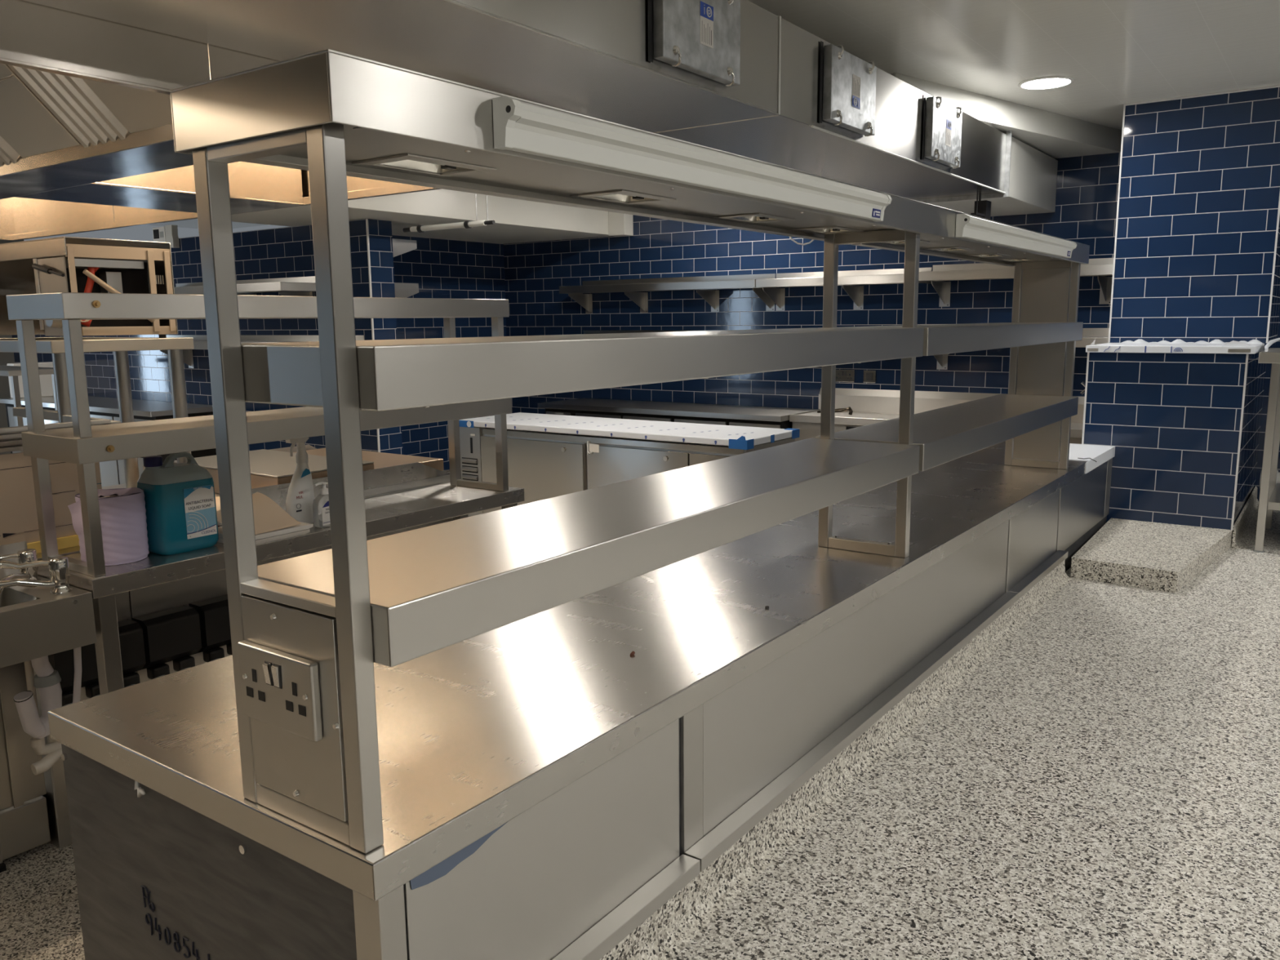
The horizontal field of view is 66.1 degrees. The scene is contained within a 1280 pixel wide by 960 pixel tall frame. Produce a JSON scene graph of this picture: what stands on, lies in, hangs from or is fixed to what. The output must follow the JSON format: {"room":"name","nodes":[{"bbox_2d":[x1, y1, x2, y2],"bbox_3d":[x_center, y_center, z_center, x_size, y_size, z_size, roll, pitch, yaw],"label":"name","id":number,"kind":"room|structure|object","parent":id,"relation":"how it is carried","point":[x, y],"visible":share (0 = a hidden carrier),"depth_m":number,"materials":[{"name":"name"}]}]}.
{"room":"commercial kitchen","nodes":[
{"label":"commercial kitchen","id":0,"kind":"room"},
{"bbox_2d":[0,239,23,454],"bbox_3d":[-8.444,-0.699,6.280,0.100,2.565,8.500,6,11,35],"label":"wall","id":1,"kind":"structure","parent":0,"point":[6,357],"depth_m":9.46,"materials":[{"name":"grey"}]},
{"bbox_2d":[0,842,84,959],"bbox_3d":[-3.884,0.868,4.518,9.616,0.050,10.340,6,11,35],"label":"floor","id":2,"kind":"structure","parent":0,"point":[40,919],"depth_m":2.61,"materials":[{"name":"stone"}]},
{"bbox_2d":[0,662,50,872],"bbox_3d":[-2.359,0.733,2.606,0.792,0.800,1.100,6,11,35],"label":"appliance","id":3,"kind":"object","parent":2,"relation":"on","point":[24,815],"visible":0.8,"depth_m":2.79,"materials":[{"name":"silver metal"}]},
{"bbox_2d":[0,365,58,452],"bbox_3d":[-5.009,-0.279,7.728,1.500,1.204,0.400,6,11,35],"label":"shelf","id":4,"kind":"object","parent":2,"relation":"on","point":[13,371],"visible":0.35,"depth_m":7.18,"materials":[{"name":"silver metal"}]},
{"bbox_2d":[0,395,216,486],"bbox_3d":[-4.379,-0.193,8.112,2.500,0.900,0.565,6,11,35],"label":"countertop","id":5,"kind":"structure","parent":2,"relation":"on","point":[112,473],"depth_m":7.59,"materials":[{"name":"silver metal"}]},
{"bbox_2d":[6,361,53,398],"bbox_3d":[-5.313,-0.882,8.668,0.201,0.300,0.380,6,11,35],"label":"boiler","id":6,"kind":"object","parent":5,"relation":"on","point":[46,380],"visible":0.2,"depth_m":8.67,"materials":[{"name":"white metal"}]},
{"bbox_2d":[0,395,213,417],"bbox_3d":[-4.383,-0.619,8.043,2.500,0.038,0.565,6,11,35],"label":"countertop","id":7,"kind":"structure","parent":5,"relation":"on","point":[96,404],"depth_m":7.60,"materials":[{"name":"silver metal"}]},
{"bbox_2d":[33,444,450,848],"bbox_3d":[-1.619,0.449,3.730,0.938,0.984,1.620,6,11,35],"label":"counter","id":8,"kind":"object","parent":2,"relation":"on","point":[392,473],"visible":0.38,"depth_m":3.77,"materials":[{"name":"silver metal"}]},
{"bbox_2d":[0,452,102,553],"bbox_3d":[-1.851,0.090,2.676,0.030,0.292,0.757,6,11,35],"label":"wall panel","id":9,"kind":"object","parent":8,"relation":"on","point":[19,522],"visible":0.41,"depth_m":2.81,"materials":[{"name":"beige"}]},
{"bbox_2d":[0,337,194,488],"bbox_3d":[-2.083,-0.224,3.571,0.950,0.573,0.470,6,11,35],"label":"shelf","id":10,"kind":"object","parent":8,"relation":"on","point":[175,346],"visible":0.52,"depth_m":3.39,"materials":[{"name":"silver metal"}]},
{"bbox_2d":[0,415,120,452],"bbox_3d":[-1.985,-0.095,2.663,0.295,0.068,1.030,6,11,35],"label":"frame","id":11,"kind":"object","parent":10,"relation":"attached to","point":[11,437],"visible":0.38,"depth_m":2.78,"materials":[{"name":"silver metal"}]},
{"bbox_2d":[0,235,177,337],"bbox_3d":[-2.050,-0.663,3.478,0.836,0.322,0.378,6,11,35],"label":"grill","id":12,"kind":"object","parent":10,"relation":"on","point":[64,264],"visible":0.63,"depth_m":3.31,"materials":[{"name":"silver metal"}]},
{"bbox_2d":[173,448,373,493],"bbox_3d":[-1.423,-0.024,3.788,0.710,0.096,0.420,6,11,35],"label":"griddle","id":13,"kind":"object","parent":8,"relation":"on","point":[267,467],"visible":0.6,"depth_m":3.66,"materials":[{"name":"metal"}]},
{"bbox_2d":[37,483,524,818],"bbox_3d":[-1.078,0.559,3.379,0.360,0.870,1.655,6,11,35],"label":"countertop","id":14,"kind":"structure","parent":2,"relation":"on","point":[155,583],"depth_m":3.02,"materials":[{"name":"silver metal"}]},
{"bbox_2d":[0,548,40,593],"bbox_3d":[-1.638,0.240,2.553,0.163,0.098,0.177,6,11,35],"label":"tap","id":15,"kind":"object","parent":14,"relation":"on","point":[24,557],"depth_m":2.59,"materials":[{"name":"silver metal"}]},
{"bbox_2d":[0,555,72,594],"bbox_3d":[-1.559,0.248,2.490,0.094,0.101,0.200,6,11,35],"label":"tap","id":16,"kind":"object","parent":14,"relation":"on","point":[59,569],"depth_m":2.51,"materials":[{"name":"silver metal"}]},
{"bbox_2d":[0,541,97,667],"bbox_3d":[-1.732,0.333,2.407,0.357,0.238,0.596,6,11,35],"label":"sink","id":17,"kind":"object","parent":14,"relation":"in","point":[40,616],"visible":1,"depth_m":2.50,"materials":[{"name":"silver metal"}]},
{"bbox_2d":[0,541,27,578],"bbox_3d":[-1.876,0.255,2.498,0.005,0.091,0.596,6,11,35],"label":"faucet","id":18,"kind":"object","parent":17,"relation":"on","point":[9,548],"depth_m":2.70,"materials":[{"name":"silver metal"}]},
{"bbox_2d":[0,586,39,607],"bbox_3d":[-1.739,0.381,2.381,0.230,0.120,0.455,6,11,35],"label":"basin","id":19,"kind":"object","parent":17,"relation":"in","point":[10,597],"depth_m":2.57,"materials":[{"name":"grey metal"}]},
{"bbox_2d":[13,655,62,775],"bbox_3d":[-1.615,0.609,2.658,0.093,0.389,0.175,-4,10,-18],"label":"trap","id":20,"kind":"object","parent":17,"relation":"attached to","point":[46,679],"visible":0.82,"depth_m":2.65,"materials":[{"name":"white plastic"}]},
{"bbox_2d":[48,643,100,706],"bbox_3d":[-1.613,0.556,2.837,0.097,0.219,0.165,6,11,35],"label":"crate","id":21,"kind":"object","parent":14,"relation":"attached to","point":[63,662],"visible":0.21,"depth_m":2.79,"materials":[{"name":"black plastic"}]},
{"bbox_2d":[72,647,81,703],"bbox_3d":[-1.562,0.553,2.705,0.060,0.511,0.025,-5,10,-26],"label":"hose","id":22,"kind":"object","parent":14,"relation":"hanging from","point":[77,651],"visible":0.27,"depth_m":2.70,"materials":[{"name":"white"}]},
{"bbox_2d":[67,487,149,565],"bbox_3d":[-1.472,0.128,2.746,0.172,0.190,0.166,0,9,2],"label":"paper roll","id":23,"kind":"object","parent":14,"relation":"on","point":[122,511],"visible":0.77,"depth_m":2.69,"materials":[{"name":"purple"}]},
{"bbox_2d":[117,618,146,688],"bbox_3d":[-1.536,0.538,2.942,0.097,0.219,0.075,6,11,35],"label":"crate","id":24,"kind":"object","parent":14,"relation":"attached to","point":[131,633],"visible":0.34,"depth_m":2.92,"materials":[{"name":"black plastic"}]},
{"bbox_2d":[131,604,201,679],"bbox_3d":[-1.459,0.520,3.049,0.097,0.219,0.165,6,11,35],"label":"box","id":25,"kind":"object","parent":14,"relation":"attached to","point":[174,634],"visible":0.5,"depth_m":3.02,"materials":[{"name":"black plastic"}]},
{"bbox_2d":[137,452,218,555],"bbox_3d":[-1.346,0.061,2.862,0.143,0.284,0.183,6,11,35],"label":"jug","id":26,"kind":"object","parent":14,"relation":"on","point":[180,499],"visible":0.98,"depth_m":2.81,"materials":[{"name":"teal plastic"}]},
{"bbox_2d":[185,506,216,533],"bbox_3d":[-1.272,0.116,2.853,0.001,0.064,0.091,6,11,35],"label":"label","id":27,"kind":"object","parent":26,"relation":"on","point":[198,520],"depth_m":2.85,"materials":[{"name":"blue paper"}]},
{"bbox_2d":[188,594,232,662],"bbox_3d":[-1.352,0.495,3.196,0.097,0.219,0.165,6,11,35],"label":"crate","id":28,"kind":"object","parent":14,"relation":"attached to","point":[214,614],"visible":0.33,"depth_m":3.14,"materials":[{"name":"black plastic"}]},
{"bbox_2d":[5,292,511,577],"bbox_3d":[-1.077,-0.224,3.210,0.326,0.730,1.602,6,11,35],"label":"gantry","id":29,"kind":"object","parent":14,"relation":"on","point":[84,445],"visible":0.85,"depth_m":2.69,"materials":[{"name":"silver metal"}]},
{"bbox_2d":[5,292,509,319],"bbox_3d":[-1.086,-0.553,3.161,0.312,0.065,1.602,6,11,35],"label":"shelf","id":30,"kind":"object","parent":29,"relation":"attached to","point":[59,305],"depth_m":2.72,"materials":[{"name":"silver metal"}]},
{"bbox_2d":[21,397,511,464],"bbox_3d":[-1.083,-0.193,3.219,0.312,0.065,1.602,6,11,35],"label":"shelf","id":31,"kind":"object","parent":29,"relation":"attached to","point":[122,441],"depth_m":2.78,"materials":[{"name":"silver metal"}]},
{"bbox_2d":[217,528,310,544],"bbox_3d":[-1.185,0.168,3.041,0.208,0.013,0.235,6,11,35],"label":"booklet","id":32,"kind":"object","parent":14,"relation":"on","point":[304,531],"visible":0.31,"depth_m":2.99,"materials":[{"name":"white paper"}]},
{"bbox_2d":[217,521,313,539],"bbox_3d":[-1.180,0.151,3.046,0.208,0.014,0.243,6,11,35],"label":"booklet","id":33,"kind":"object","parent":32,"relation":"on","point":[304,526],"visible":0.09,"depth_m":3.00,"materials":[{"name":"white paper"}]},
{"bbox_2d":[216,492,302,534],"bbox_3d":[-1.201,0.103,3.029,0.225,0.084,0.205,6,11,35],"label":"envelope","id":34,"kind":"object","parent":33,"relation":"on","point":[268,516],"visible":0.5,"depth_m":3.05,"materials":[{"name":"beige paper"}]},
{"bbox_2d":[285,437,314,523],"bbox_3d":[-1.111,-0.001,3.204,0.064,0.292,0.100,6,11,35],"label":"spray bottle","id":35,"kind":"object","parent":14,"relation":"on","point":[300,494],"visible":0.94,"depth_m":3.19,"materials":[{"name":"white plastic"}]},
{"bbox_2d":[312,481,330,528],"bbox_3d":[-1.017,0.076,3.178,0.050,0.146,0.080,6,11,35],"label":"bottle","id":36,"kind":"object","parent":14,"relation":"on","point":[321,510],"visible":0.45,"depth_m":3.15,"materials":[{"name":"white plastic"}]},
{"bbox_2d":[47,440,1115,959],"bbox_3d":[0.668,0.548,3.212,0.838,0.910,4.435,6,11,35],"label":"countertop","id":37,"kind":"structure","parent":2,"relation":"on","point":[548,787],"depth_m":1.62,"materials":[{"name":"metal"}]},
{"bbox_2d":[169,48,1089,853],"bbox_3d":[0.613,-0.254,2.598,0.305,0.892,3.603,6,11,35],"label":"gantry","id":38,"kind":"object","parent":37,"relation":"on","point":[355,604],"visible":0.99,"depth_m":1.29,"materials":[{"name":"silver metal"}]},
{"bbox_2d":[237,640,322,742],"bbox_3d":[-0.443,0.257,1.201,0.149,0.097,0.017,6,11,35],"label":"outlet","id":39,"kind":"object","parent":38,"relation":"attached to","point":[279,689],"visible":1,"depth_m":1.19,"materials":[{"name":"silver metal"}]},
{"bbox_2d":[262,662,271,684],"bbox_3d":[-0.454,0.236,1.198,0.010,0.026,0.004,6,11,35],"label":"switch","id":40,"kind":"object","parent":39,"relation":"attached to","point":[266,667],"depth_m":1.20,"materials":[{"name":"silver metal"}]},
{"bbox_2d":[271,665,279,687],"bbox_3d":[-0.440,0.238,1.188,0.010,0.026,0.004,6,11,35],"label":"switch","id":41,"kind":"object","parent":39,"relation":"attached to","point":[275,669],"depth_m":1.19,"materials":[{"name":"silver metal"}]},
{"bbox_2d":[351,153,496,177],"bbox_3d":[-0.302,-0.459,1.383,0.114,0.038,0.166,6,11,35],"label":"heat lamp","id":42,"kind":"object","parent":38,"relation":"on","point":[417,163],"depth_m":1.38,"materials":[{"name":"white"}]},
{"bbox_2d":[240,327,924,411],"bbox_3d":[0.085,-0.240,1.853,0.305,0.072,1.716,6,11,35],"label":"shelf","id":43,"kind":"object","parent":38,"relation":"attached to","point":[385,375],"depth_m":1.31,"materials":[{"name":"silver metal"}]},
{"bbox_2d":[257,438,919,666],"bbox_3d":[0.088,0.051,1.900,0.305,0.072,1.716,6,11,35],"label":"shelf","id":44,"kind":"object","parent":38,"relation":"attached to","point":[433,588],"depth_m":1.50,"materials":[{"name":"silver metal"}]},
{"bbox_2d":[569,189,675,204],"bbox_3d":[-0.029,-0.523,1.760,0.114,0.038,0.166,6,11,35],"label":"heat lamp","id":45,"kind":"object","parent":38,"relation":"on","point":[624,197],"depth_m":1.76,"materials":[{"name":"white metal"}]},
{"bbox_2d":[492,95,892,222],"bbox_3d":[0.183,-0.510,1.656,0.036,0.058,1.190,6,11,35],"label":"strip light","id":46,"kind":"object","parent":38,"relation":"attached to","point":[521,126],"visible":1,"depth_m":1.44,"materials":[{"name":"white"}]},
{"bbox_2d":[712,213,795,223],"bbox_3d":[0.250,-0.588,2.145,0.114,0.038,0.166,6,11,35],"label":"heat lamp","id":47,"kind":"object","parent":38,"relation":"on","point":[752,218],"depth_m":2.15,"materials":[{"name":"white metal"}]},
{"bbox_2d":[792,226,863,234],"bbox_3d":[0.471,-0.640,2.450,0.114,0.038,0.166,6,11,35],"label":"heat lamp","id":48,"kind":"object","parent":38,"relation":"on","point":[815,229],"depth_m":2.45,"materials":[{"name":"white metal"}]},
{"bbox_2d":[881,240,929,244],"bbox_3d":[0.752,-0.706,2.840,0.114,0.038,0.166,6,11,35],"label":"heat lamp","id":49,"kind":"object","parent":38,"relation":"on","point":[921,241],"depth_m":2.89,"materials":[{"name":"white metal"}]},
{"bbox_2d":[815,394,1078,471],"bbox_3d":[1.119,-0.191,3.325,0.305,0.072,1.776,6,11,35],"label":"shelf","id":50,"kind":"object","parent":38,"relation":"attached to","point":[943,435],"depth_m":3.07,"materials":[{"name":"silver metal"}]},
{"bbox_2d":[923,246,974,251],"bbox_3d":[1.002,-0.764,3.185,0.114,0.038,0.166,6,11,35],"label":"heat lamp","id":51,"kind":"object","parent":38,"relation":"on","point":[944,248],"depth_m":3.18,"materials":[{"name":"white metal"}]},
{"bbox_2d":[817,322,1083,355],"bbox_3d":[1.117,-0.482,3.278,0.305,0.072,1.776,6,11,35],"label":"shelf","id":52,"kind":"object","parent":38,"relation":"attached to","point":[938,339],"depth_m":2.96,"materials":[{"name":"silver metal"}]},
{"bbox_2d":[964,253,1010,257],"bbox_3d":[1.246,-0.822,3.522,0.114,0.038,0.166,6,11,35],"label":"heat lamp","id":53,"kind":"object","parent":38,"relation":"on","point":[982,255],"depth_m":3.50,"materials":[{"name":"white metal"}]},
{"bbox_2d":[955,213,1076,257],"bbox_3d":[1.203,-0.750,3.067,0.036,0.058,1.240,6,11,35],"label":"strip light","id":54,"kind":"object","parent":38,"relation":"attached to","point":[968,227],"visible":1,"depth_m":2.90,"materials":[{"name":"white plastic"}]},
{"bbox_2d":[995,257,1037,262],"bbox_3d":[1.467,-0.873,3.827,0.114,0.038,0.166,6,11,35],"label":"heat lamp","id":55,"kind":"object","parent":38,"relation":"on","point":[1011,260],"depth_m":3.81,"materials":[{"name":"white metal"}]},
{"bbox_2d":[458,412,799,516],"bbox_3d":[-0.144,0.070,6.253,2.223,0.894,0.638,6,11,35],"label":"countertop","id":56,"kind":"structure","parent":2,"relation":"on","point":[549,455],"depth_m":6.03,"materials":[{"name":"silver metal"}]},
{"bbox_2d":[488,416,730,435],"bbox_3d":[-0.188,-0.344,6.154,1.946,0.001,0.190,6,11,35],"label":"protective film","id":57,"kind":"object","parent":56,"relation":"on","point":[606,424],"depth_m":6.11,"materials":[{"name":"white plastic"}]},
{"bbox_2d":[537,398,817,428],"bbox_3d":[0.237,-0.119,7.439,2.140,0.880,0.585,6,11,35],"label":"countertop","id":58,"kind":"structure","parent":2,"relation":"on","point":[696,413],"depth_m":7.15,"materials":[{"name":"silver metal"}]},
{"bbox_2d":[789,387,1084,444],"bbox_3d":[1.944,-0.027,6.286,1.960,1.034,0.482,6,11,35],"label":"counter","id":59,"kind":"object","parent":2,"relation":"on","point":[868,406],"visible":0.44,"depth_m":6.54,"materials":[{"name":"silver metal"}]},
{"bbox_2d":[11,218,402,454],"bbox_3d":[-3.838,-0.843,8.094,5.290,2.178,0.200,6,11,35],"label":"wall","id":60,"kind":"structure","parent":0,"point":[285,251],"depth_m":7.06,"materials":[{"name":"blue tile"}]},
{"bbox_2d":[152,226,165,242],"bbox_3d":[-3.753,-1.892,7.705,0.175,0.172,0.034,6,11,35],"label":"controller","id":61,"kind":"object","parent":60,"relation":"attached to","point":[158,233],"visible":0.57,"depth_m":7.68,"materials":[{"name":"white plastic"}]},
{"bbox_2d":[164,224,179,248],"bbox_3d":[-3.615,-1.880,7.599,0.105,0.170,0.048,6,11,35],"label":"handset","id":62,"kind":"object","parent":60,"relation":"attached to","point":[171,231],"visible":0.89,"depth_m":7.58,"materials":[{"name":"white plastic"}]},
{"bbox_2d":[174,275,315,296],"bbox_3d":[-2.999,-1.315,7.106,1.750,0.260,0.279,6,11,35],"label":"wall shelf","id":63,"kind":"object","parent":60,"relation":"attached to","point":[285,286],"visible":0.42,"depth_m":6.74,"materials":[{"name":"silver metal"}]},
{"bbox_2d":[160,334,364,368],"bbox_3d":[-2.918,-0.915,7.115,2.500,0.257,0.279,6,11,35],"label":"wall shelf","id":64,"kind":"object","parent":60,"relation":"attached to","point":[200,342],"visible":0.13,"depth_m":7.13,"materials":[{"name":"silver metal"}]},
{"bbox_2d":[365,218,380,452],"bbox_3d":[-1.744,-0.604,6.495,0.009,2.178,0.012,6,11,35],"label":"trim","id":65,"kind":"structure","parent":60,"relation":"attached to","point":[366,220],"depth_m":6.38,"materials":[{"name":"grey metal"}]},
{"bbox_2d":[392,238,417,257],"bbox_3d":[-1.759,-1.571,6.744,0.401,0.132,0.244,6,11,35],"label":"shelf","id":66,"kind":"object","parent":60,"relation":"attached to","point":[400,246],"visible":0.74,"depth_m":6.62,"materials":[{"name":"silver metal"}]},
{"bbox_2d":[394,282,418,297],"bbox_3d":[-1.756,-1.282,6.791,0.401,0.142,0.244,6,11,35],"label":"shelf","id":67,"kind":"object","parent":60,"relation":"attached to","point":[402,290],"visible":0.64,"depth_m":6.67,"materials":[{"name":"silver metal"}]},
{"bbox_2d":[391,235,506,470],"bbox_3d":[-1.774,-1.028,7.902,0.100,2.565,1.938,6,11,35],"label":"wall","id":68,"kind":"structure","parent":0,"point":[442,268],"depth_m":8.02,"materials":[{"name":"blue tile"}]},
{"bbox_2d":[231,183,609,244],"bbox_3d":[-1.664,-1.948,6.762,1.229,0.384,3.389,6,11,35],"label":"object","id":69,"kind":"structure","parent":68,"relation":"attached to","point":[517,220],"depth_m":6.69,"materials":[{"name":"white"}]},
{"bbox_2d":[145,0,1279,228],"bbox_3d":[-2.503,-1.600,3.162,13.000,0.100,10.440,6,11,35],"label":"ceiling","id":70,"kind":"structure","parent":0,"point":[1117,53],"depth_m":3.83,"materials":[{"name":"white paint"}]},
{"bbox_2d":[0,0,441,239],"bbox_3d":[-2.999,-1.255,3.088,4.345,0.542,3.660,6,11,35],"label":"canopy","id":71,"kind":"object","parent":70,"relation":"hanging from","point":[86,137],"visible":0.52,"depth_m":2.94,"materials":[{"name":"silver metal"}]},
{"bbox_2d":[402,195,495,232],"bbox_3d":[-1.198,-1.790,6.072,0.790,0.483,0.047,6,11,35],"label":"light","id":72,"kind":"object","parent":70,"relation":"hanging from","point":[467,224],"visible":0.88,"depth_m":6.06,"materials":[{"name":"white plastic"}]},
{"bbox_2d":[23,0,1012,219],"bbox_3d":[-0.378,-1.102,2.456,0.673,0.472,6.840,6,11,35],"label":"duct","id":73,"kind":"object","parent":70,"relation":"hanging from","point":[585,57],"depth_m":2.63,"materials":[{"name":"silver metal"}]},
{"bbox_2d":[647,0,740,86],"bbox_3d":[0.157,-1.206,2.605,0.047,0.257,0.408,6,11,35],"label":"access panel","id":74,"kind":"object","parent":73,"relation":"attached to","point":[702,37],"visible":1,"depth_m":2.60,"materials":[{"name":"silver metal"}]},
{"bbox_2d":[703,24,711,45],"bbox_3d":[0.178,-1.190,2.620,0.001,0.052,0.049,6,11,35],"label":"print","id":75,"kind":"object","parent":74,"relation":"attached to","point":[707,28],"depth_m":2.63,"materials":[{"name":"white paper"}]},
{"bbox_2d":[818,40,876,136],"bbox_3d":[0.729,-1.341,3.396,0.047,0.257,0.398,6,11,35],"label":"access panel","id":76,"kind":"object","parent":73,"relation":"attached to","point":[847,90],"visible":1,"depth_m":3.35,"materials":[{"name":"silver metal"}]},
{"bbox_2d":[921,93,962,168],"bbox_3d":[1.293,-1.473,4.176,0.047,0.257,0.394,6,11,35],"label":"access panel","id":77,"kind":"object","parent":73,"relation":"attached to","point":[942,131],"visible":1,"depth_m":4.12,"materials":[{"name":"silver metal"}]},
{"bbox_2d":[1017,75,1074,89],"bbox_3d":[1.838,-1.798,4.454,0.236,0.008,0.236,6,11,35],"label":"recessed light","id":78,"kind":"object","parent":70,"relation":"in","point":[1048,82],"visible":1,"depth_m":4.44,"materials":[{"name":"white plastic"}]},
{"bbox_2d":[1022,78,1070,88],"bbox_3d":[1.838,-1.798,4.454,0.206,0.004,0.206,6,11,35],"label":"diffuser","id":79,"kind":"object","parent":78,"relation":"attached to","point":[1032,83],"depth_m":4.46,"materials":[{"name":"white plastic"}]},
{"bbox_2d":[503,152,1279,501],"bbox_3d":[2.290,-0.803,6.270,8.630,2.565,0.100,6,11,35],"label":"wall","id":80,"kind":"structure","parent":0,"point":[1085,212],"depth_m":7.11,"materials":[{"name":"blue tile"}]},
{"bbox_2d":[608,211,633,236],"bbox_3d":[-0.151,-2.107,7.677,0.154,0.392,0.119,6,11,35],"label":"trim","id":81,"kind":"structure","parent":80,"relation":"attached to","point":[620,224],"depth_m":7.65,"materials":[{"name":"white"}]},
{"bbox_2d":[583,329,728,333],"bbox_3d":[0.170,-1.009,7.519,1.772,0.263,0.299,6,11,35],"label":"wall shelf","id":82,"kind":"object","parent":80,"relation":"attached to","point":[584,331],"visible":0.02,"depth_m":7.88,"materials":[{"name":"silver metal"}]},
{"bbox_2d":[559,273,775,313],"bbox_3d":[0.164,-1.404,7.456,1.767,0.263,0.299,6,11,35],"label":"wall shelf","id":83,"kind":"object","parent":80,"relation":"attached to","point":[704,286],"visible":0.87,"depth_m":7.38,"materials":[{"name":"silver metal"}]},
{"bbox_2d":[755,267,931,311],"bbox_3d":[1.350,-1.280,6.619,1.132,0.263,0.299,6,11,35],"label":"wall shelf","id":84,"kind":"object","parent":80,"relation":"attached to","point":[893,276],"visible":0.74,"depth_m":6.65,"materials":[{"name":"silver metal"}]},
{"bbox_2d":[835,369,854,382],"bbox_3d":[1.421,-0.724,6.840,0.150,0.084,0.013,6,11,35],"label":"wall socket","id":85,"kind":"object","parent":80,"relation":"attached to","point":[842,375],"visible":0.8,"depth_m":6.83,"materials":[{"name":"silver metal"}]},
{"bbox_2d":[818,394,1084,423],"bbox_3d":[2.060,-0.445,6.388,1.960,0.154,0.004,6,11,35],"label":"backsplash","id":86,"kind":"structure","parent":80,"relation":"attached to","point":[865,404],"depth_m":6.65,"materials":[{"name":"silver metal"}]},
{"bbox_2d":[921,136,1057,216],"bbox_3d":[1.916,-1.712,5.640,0.645,0.300,1.096,6,11,35],"label":"duct","id":87,"kind":"object","parent":80,"relation":"attached to","point":[1033,172],"depth_m":5.50,"materials":[{"name":"white metal"}]},
{"bbox_2d":[890,73,1122,158],"bbox_3d":[1.621,-1.860,5.192,1.338,0.117,2.119,6,11,35],"label":"bulkhead","id":88,"kind":"object","parent":80,"relation":"attached to","point":[1055,135],"depth_m":5.08,"materials":[{"name":"white"}]},
{"bbox_2d":[918,257,1113,306],"bbox_3d":[2.310,-1.191,5.939,1.213,0.267,0.299,6,11,35],"label":"wall shelf","id":89,"kind":"object","parent":80,"relation":"attached to","point":[1101,267],"visible":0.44,"depth_m":5.97,"materials":[{"name":"silver metal"}]},
{"bbox_2d":[933,328,1109,369],"bbox_3d":[1.854,-0.838,6.329,2.345,0.265,0.299,6,11,35],"label":"wall shelf","id":90,"kind":"object","parent":80,"relation":"attached to","point":[1100,335],"visible":0.09,"depth_m":5.86,"materials":[{"name":"silver metal"}]},
{"bbox_2d":[1231,485,1258,549],"bbox_3d":[3.093,0.173,4.971,0.063,0.100,1.300,6,11,35],"label":"baseboard","id":91,"kind":"structure","parent":80,"relation":"attached to","point":[1244,529],"depth_m":4.80,"materials":[{"name":"stone"}]},
{"bbox_2d":[789,408,1083,438],"bbox_3d":[1.930,-0.363,6.216,1.960,0.049,0.445,6,11,35],"label":"countertop","id":92,"kind":"structure","parent":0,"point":[862,419],"depth_m":6.46,"materials":[{"name":"silver metal"}]},
{"bbox_2d":[670,510,1279,959],"bbox_3d":[1.405,1.191,0.746,3.384,0.520,10.340,6,11,35],"label":"floor","id":93,"kind":"structure","parent":0,"point":[1104,784],"depth_m":2.11,"materials":[{"name":"stone"}]},
{"bbox_2d":[600,560,1071,959],"bbox_3d":[0.719,0.584,2.591,0.048,0.098,3.470,6,11,35],"label":"plinth","id":94,"kind":"structure","parent":93,"relation":"on","point":[665,932],"depth_m":2.08,"materials":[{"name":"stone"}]},
{"bbox_2d":[1070,518,1231,593],"bbox_3d":[2.200,0.312,4.224,0.505,0.082,0.967,6,11,35],"label":"step","id":95,"kind":"structure","parent":93,"relation":"on","point":[1156,556],"depth_m":4.05,"materials":[{"name":"stone"}]},
{"bbox_2d":[1084,350,1266,545],"bbox_3d":[2.797,-0.240,5.118,0.651,0.875,1.312,6,11,35],"label":"wall pier","id":96,"kind":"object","parent":93,"relation":"on","point":[1171,421],"visible":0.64,"depth_m":4.57,"materials":[{"name":"blue tile"}]},
{"bbox_2d":[1085,338,1264,354],"bbox_3d":[2.563,-0.648,4.707,0.689,0.063,0.553,6,11,35],"label":"ledge cap","id":97,"kind":"object","parent":96,"relation":"on","point":[1140,345],"visible":1,"depth_m":4.55,"materials":[{"name":"white"}]},
{"bbox_2d":[1103,346,1182,352],"bbox_3d":[2.322,-0.604,4.546,0.330,0.030,0.003,6,11,35],"label":"print","id":98,"kind":"object","parent":97,"relation":"attached to","point":[1106,348],"depth_m":4.54,"materials":[{"name":"blue"}]},
{"bbox_2d":[1253,347,1279,552],"bbox_3d":[3.547,-0.095,4.145,1.622,0.884,0.665,6,11,35],"label":"side table","id":99,"kind":"object","parent":93,"relation":"on","point":[1269,492],"visible":1,"depth_m":4.34,"materials":[{"name":"silver metal"}]},
{"bbox_2d":[1267,483,1279,510],"bbox_3d":[3.532,0.134,4.173,1.436,0.035,0.600,6,11,35],"label":"shelf","id":100,"kind":"object","parent":99,"relation":"attached to","point":[1273,504],"depth_m":4.44,"materials":[{"name":"silver metal"}]},
{"bbox_2d":[1109,87,1279,350],"bbox_3d":[2.952,-1.308,5.150,0.697,1.218,0.788,6,11,35],"label":"wall pillar","id":101,"kind":"structure","parent":0,"point":[1200,184],"depth_m":4.82,"materials":[{"name":"blue tile"}]},
{"bbox_2d":[1081,84,1279,529],"bbox_3d":[2.575,-0.828,4.688,0.705,2.011,0.530,6,11,35],"label":"trim","id":102,"kind":"structure","parent":101,"relation":"attached to","point":[1278,86],"depth_m":4.71,"materials":[{"name":"grey metal"}]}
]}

